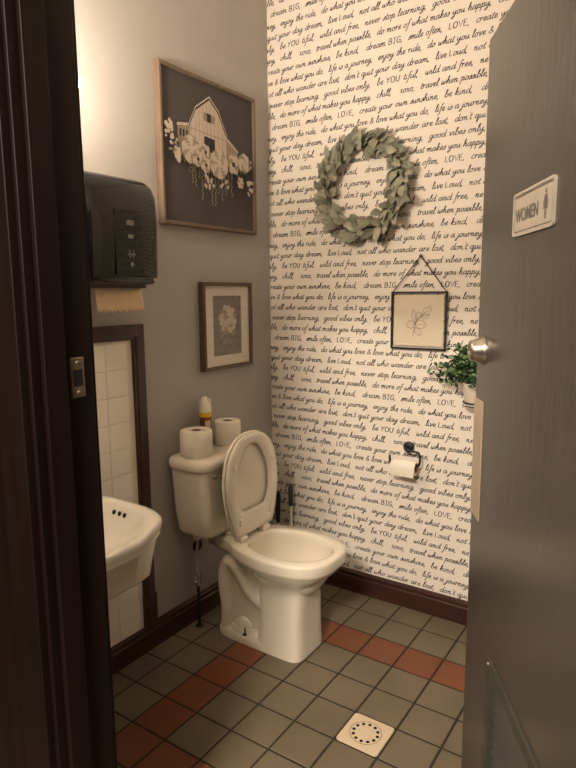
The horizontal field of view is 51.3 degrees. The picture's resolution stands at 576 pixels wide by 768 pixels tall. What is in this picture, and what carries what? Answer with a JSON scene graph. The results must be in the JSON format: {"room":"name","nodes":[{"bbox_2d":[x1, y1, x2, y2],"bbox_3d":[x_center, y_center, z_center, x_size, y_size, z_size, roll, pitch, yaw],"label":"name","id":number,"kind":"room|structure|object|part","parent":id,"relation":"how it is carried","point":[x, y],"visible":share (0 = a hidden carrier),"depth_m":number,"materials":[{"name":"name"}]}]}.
{"room":"public restroom","nodes":[
{"label":"public restroom","id":0,"kind":"room"},
{"bbox_2d":[0,450,26,767],"bbox_3d":[0.147,-0.133,0.678,3.000,2.950,0.123,5,10,33],"label":"wall","id":1,"kind":"structure","parent":0,"point":[12,744],"depth_m":1.19,"materials":[{"name":"brown wood"}]},
{"bbox_2d":[0,0,117,767],"bbox_3d":[0.000,0.264,0.839,1.130,2.120,0.156,5,10,33],"label":"trim","id":2,"kind":"structure","parent":1,"relation":"attached to","point":[50,452],"depth_m":1.06,"materials":[{"name":"wood"}]},
{"bbox_3d":[-0.384,-0.012,1.093,0.007,0.074,0.032,5,10,33],"label":"strike plate","id":3,"kind":"part","parent":2,"relation":"part of","materials":[{"name":"metal"}]},
{"bbox_2d":[461,0,575,767],"bbox_3d":[0.461,0.259,1.103,0.079,2.018,0.932,0,9,3],"label":"door","id":4,"kind":"structure","parent":1,"relation":"in","point":[519,711],"depth_m":1.14,"materials":[{"name":"grey paint"}]},
{"bbox_2d":[482,655,537,767],"bbox_3d":[0.471,0.894,1.189,0.046,0.456,0.499,0,9,4],"label":"kick plate","id":5,"kind":"object","parent":4,"relation":"attached to","point":[506,743],"depth_m":1.32,"materials":[{"name":"silver metal"}]},
{"bbox_2d":[512,174,557,236],"bbox_3d":[0.449,-0.321,1.102,0.005,0.083,0.227,0,9,4],"label":"restroom sign","id":6,"kind":"object","parent":4,"relation":"attached to","point":[534,207],"visible":1,"depth_m":1.08,"materials":[{"name":"grey plastic"}]},
{"bbox_2d":[74,0,272,616],"bbox_3d":[-0.627,-0.374,2.309,0.120,2.950,1.995,5,10,33],"label":"wall","id":7,"kind":"structure","parent":0,"point":[222,42],"depth_m":2.48,"materials":[{"name":"grey paint"}]},
{"bbox_2d":[84,170,157,288],"bbox_3d":[-0.613,-0.507,2.013,0.206,0.369,0.322,5,10,33],"label":"paper towel dispenser","id":8,"kind":"object","parent":7,"relation":"attached to","point":[121,220],"visible":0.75,"depth_m":1.95,"materials":[{"name":"black plastic"}]},
{"bbox_2d":[90,284,145,288],"bbox_3d":[-0.619,-0.332,2.045,0.130,0.014,0.240,5,10,33],"label":"outlet","id":9,"kind":"object","parent":8,"relation":"attached to","point":[135,286],"depth_m":2.00,"materials":[{"name":"black plastic"}]},
{"bbox_2d":[94,288,144,313],"bbox_3d":[-0.577,-0.294,2.062,0.016,0.100,0.205,5,10,33],"label":"paper towel","id":10,"kind":"object","parent":8,"relation":"hanging from","point":[110,299],"visible":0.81,"depth_m":2.06,"materials":[{"name":"beige paper"}]},
{"bbox_3d":[-0.522,-0.464,1.975,0.004,0.210,0.117,5,10,33],"label":"window panel","id":11,"kind":"part","parent":8,"relation":"part of","materials":[{"name":"black plastic"}]},
{"bbox_2d":[93,324,157,646],"bbox_3d":[-0.794,0.432,2.038,0.024,1.227,0.877,5,10,33],"label":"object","id":12,"kind":"object","parent":7,"relation":"attached to","point":[119,350],"depth_m":2.28,"materials":[{"name":"white tile"}]},
{"bbox_2d":[102,494,161,599],"bbox_3d":[-0.687,0.465,1.801,0.470,0.276,0.568,5,10,33],"label":"sink","id":13,"kind":"object","parent":7,"relation":"attached to","point":[131,530],"visible":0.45,"depth_m":1.82,"materials":[{"name":"beige ceramic"}]},
{"bbox_2d":[111,581,220,675],"bbox_3d":[-0.556,1.037,2.486,0.020,0.106,1.750,5,10,33],"label":"baseboard","id":14,"kind":"structure","parent":7,"relation":"attached to","point":[170,623],"depth_m":2.52,"materials":[{"name":"brown wood"}]},
{"bbox_2d":[193,539,201,550],"bbox_3d":[-0.402,0.720,2.684,0.009,0.060,0.060,5,10,33],"label":"cover plate","id":15,"kind":"object","parent":7,"relation":"attached to","point":[200,540],"visible":0.62,"depth_m":2.68,"materials":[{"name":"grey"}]},
{"bbox_2d":[152,58,256,234],"bbox_3d":[-0.319,-0.960,2.535,0.053,0.600,0.604,5,10,33],"label":"picture","id":16,"kind":"object","parent":7,"relation":"attached to","point":[205,138],"visible":1,"depth_m":2.49,"materials":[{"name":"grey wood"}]},
{"bbox_2d":[164,97,252,205],"bbox_3d":[-0.315,-0.977,2.519,0.032,0.441,0.554,5,10,33],"label":"painting","id":17,"kind":"object","parent":16,"relation":"attached to","point":[208,141],"depth_m":2.51,"materials":[{"name":"beige"}]},
{"bbox_2d":[198,282,252,371],"bbox_3d":[-0.274,-0.265,2.720,0.030,0.386,0.344,5,10,33],"label":"print","id":18,"kind":"object","parent":7,"relation":"attached to","point":[225,308],"visible":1,"depth_m":2.70,"materials":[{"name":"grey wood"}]},
{"bbox_3d":[-0.271,-0.266,2.718,0.004,0.186,0.130,5,10,33],"label":"flower","id":19,"kind":"part","parent":18,"relation":"part of","materials":[{"name":"white paper"}]},
{"bbox_2d":[112,583,466,767],"bbox_3d":[0.267,1.328,1.042,3.064,0.050,3.320,5,10,33],"label":"floor","id":20,"kind":"structure","parent":0,"point":[202,697],"depth_m":2.18,"materials":[{"name":"grey tile"}]},
{"bbox_2d":[191,536,203,627],"bbox_3d":[-0.389,0.850,2.601,0.055,0.437,0.052,5,10,33],"label":"water supply valve","id":21,"kind":"object","parent":20,"relation":"on","point":[197,582],"visible":0.96,"depth_m":2.60,"materials":[{"name":"grey metal"}]},
{"bbox_2d":[168,430,345,662],"bbox_3d":[-0.097,0.638,2.508,0.698,0.880,0.454,5,10,33],"label":"toilet","id":22,"kind":"object","parent":20,"relation":"on","point":[271,578],"visible":0.99,"depth_m":2.45,"materials":[{"name":"ceramic"}]},
{"bbox_2d":[180,426,212,458],"bbox_3d":[-0.376,0.239,2.461,0.133,0.106,0.133,5,10,33],"label":"toilet roll","id":23,"kind":"object","parent":22,"relation":"on","point":[196,442],"visible":1,"depth_m":2.41,"materials":[{"name":"beige paper"}]},
{"bbox_3d":[-0.296,0.299,2.590,0.224,0.052,0.454,5,10,33],"label":"tank lid","id":24,"kind":"part","parent":22,"relation":"part of","materials":[{"name":"ceramic"}]},
{"bbox_3d":[-0.295,0.465,2.615,0.198,0.297,0.424,5,10,33],"label":"tank","id":25,"kind":"part","parent":22,"relation":"part of","materials":[{"name":"ceramic"}]},
{"bbox_2d":[199,396,211,428],"bbox_3d":[-0.356,0.162,2.593,0.053,0.219,0.053,-4,9,-23],"label":"air freshener","id":26,"kind":"object","parent":22,"relation":"on","point":[205,414],"visible":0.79,"depth_m":2.57,"materials":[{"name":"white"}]},
{"bbox_3d":[-0.271,0.373,2.437,0.026,0.027,0.083,5,10,33],"label":"flush lever","id":27,"kind":"part","parent":22,"relation":"part of","materials":[{"name":"silver metal"}]},
{"bbox_2d":[214,418,240,446],"bbox_3d":[-0.267,0.211,2.643,0.117,0.106,0.117,5,10,33],"label":"toilet roll","id":28,"kind":"object","parent":22,"relation":"on","point":[226,430],"visible":0.9,"depth_m":2.59,"materials":[{"name":"beige paper"}]},
{"bbox_3d":[-0.163,0.405,2.525,0.031,0.421,0.349,5,10,33],"label":"lid","id":29,"kind":"part","parent":22,"relation":"part of","materials":[{"name":"beige plastic"}]},
{"bbox_3d":[-0.145,0.407,2.514,0.027,0.417,0.345,5,10,33],"label":"seat","id":30,"kind":"part","parent":22,"relation":"part of","materials":[{"name":"beige plastic"}]},
{"bbox_2d":[276,491,280,524],"bbox_3d":[-0.050,0.766,3.074,0.064,0.456,0.064,5,10,33],"label":"plunger","id":31,"kind":"object","parent":20,"relation":"on","point":[278,496],"visible":0.29,"depth_m":3.04,"materials":[{"name":"black plastic"}]},
{"bbox_2d":[288,484,292,525],"bbox_3d":[0.016,0.749,3.048,0.062,0.497,0.062,5,10,33],"label":"toilet brush","id":32,"kind":"object","parent":20,"relation":"on","point":[290,488],"visible":0.24,"depth_m":3.02,"materials":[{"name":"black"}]},
{"bbox_2d":[336,713,393,756],"bbox_3d":[0.257,1.158,1.990,0.148,0.006,0.148,5,10,33],"label":"drain cover","id":33,"kind":"object","parent":20,"relation":"on","point":[363,733],"visible":1,"depth_m":1.98,"materials":[{"name":"beige plastic"}]},
{"bbox_2d":[267,0,514,600],"bbox_3d":[0.754,-0.416,2.508,1.951,2.950,0.121,5,10,33],"label":"wall","id":34,"kind":"structure","parent":0,"point":[344,400],"depth_m":2.68,"materials":[{"name":"beige paper"}]},
{"bbox_2d":[313,125,413,244],"bbox_3d":[0.312,-0.861,2.604,0.491,0.515,0.076,5,10,33],"label":"wreath","id":35,"kind":"object","parent":34,"relation":"attached to","point":[396,193],"visible":1,"depth_m":2.59,"materials":[{"name":"green plant"}]},
{"bbox_2d":[325,566,467,625],"bbox_3d":[0.731,1.000,2.661,1.920,0.106,0.020,5,10,33],"label":"baseboard","id":36,"kind":"structure","parent":34,"relation":"attached to","point":[442,606],"depth_m":2.79,"materials":[{"name":"brown wood"}]},
{"bbox_2d":[389,441,420,466],"bbox_3d":[0.528,0.306,2.661,0.150,0.092,0.067,5,10,33],"label":"toilet paper holder","id":37,"kind":"object","parent":34,"relation":"attached to","point":[408,446],"visible":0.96,"depth_m":2.67,"materials":[{"name":"black metal"}]},
{"bbox_2d":[390,458,418,478],"bbox_3d":[0.512,0.369,2.646,0.113,0.068,0.060,5,10,33],"label":"toilet roll","id":38,"kind":"object","parent":37,"relation":"on","point":[398,467],"visible":0.98,"depth_m":2.62,"materials":[{"name":"beige paper"}]},
{"bbox_2d":[390,254,447,350],"bbox_3d":[0.560,-0.349,2.567,0.251,0.404,0.017,5,10,33],"label":"glass frame","id":39,"kind":"object","parent":34,"relation":"attached to","point":[418,319],"visible":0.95,"depth_m":2.57,"materials":[{"name":"black metal"}]},
{"bbox_3d":[0.559,-0.272,2.576,0.251,0.249,0.010,5,10,33],"label":"frame","id":40,"kind":"part","parent":39,"relation":"part of","materials":[{"name":"black metal"}]},
{"bbox_3d":[0.558,-0.469,2.547,0.246,0.160,0.004,5,10,33],"label":"chain","id":41,"kind":"part","parent":39,"relation":"part of","materials":[{"name":"black metal"}]},
{"bbox_2d":[426,342,476,406],"bbox_3d":[0.725,-0.042,2.407,0.358,0.258,0.172,5,10,33],"label":"potted plant","id":42,"kind":"object","parent":34,"relation":"attached to","point":[463,370],"visible":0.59,"depth_m":2.40,"materials":[{"name":"green plant"}]},
{"bbox_3d":[0.767,0.041,2.418,0.124,0.090,0.124,5,10,33],"label":"pot","id":43,"kind":"part","parent":42,"relation":"part of","materials":[{"name":"beige ceramic"}]}
]}

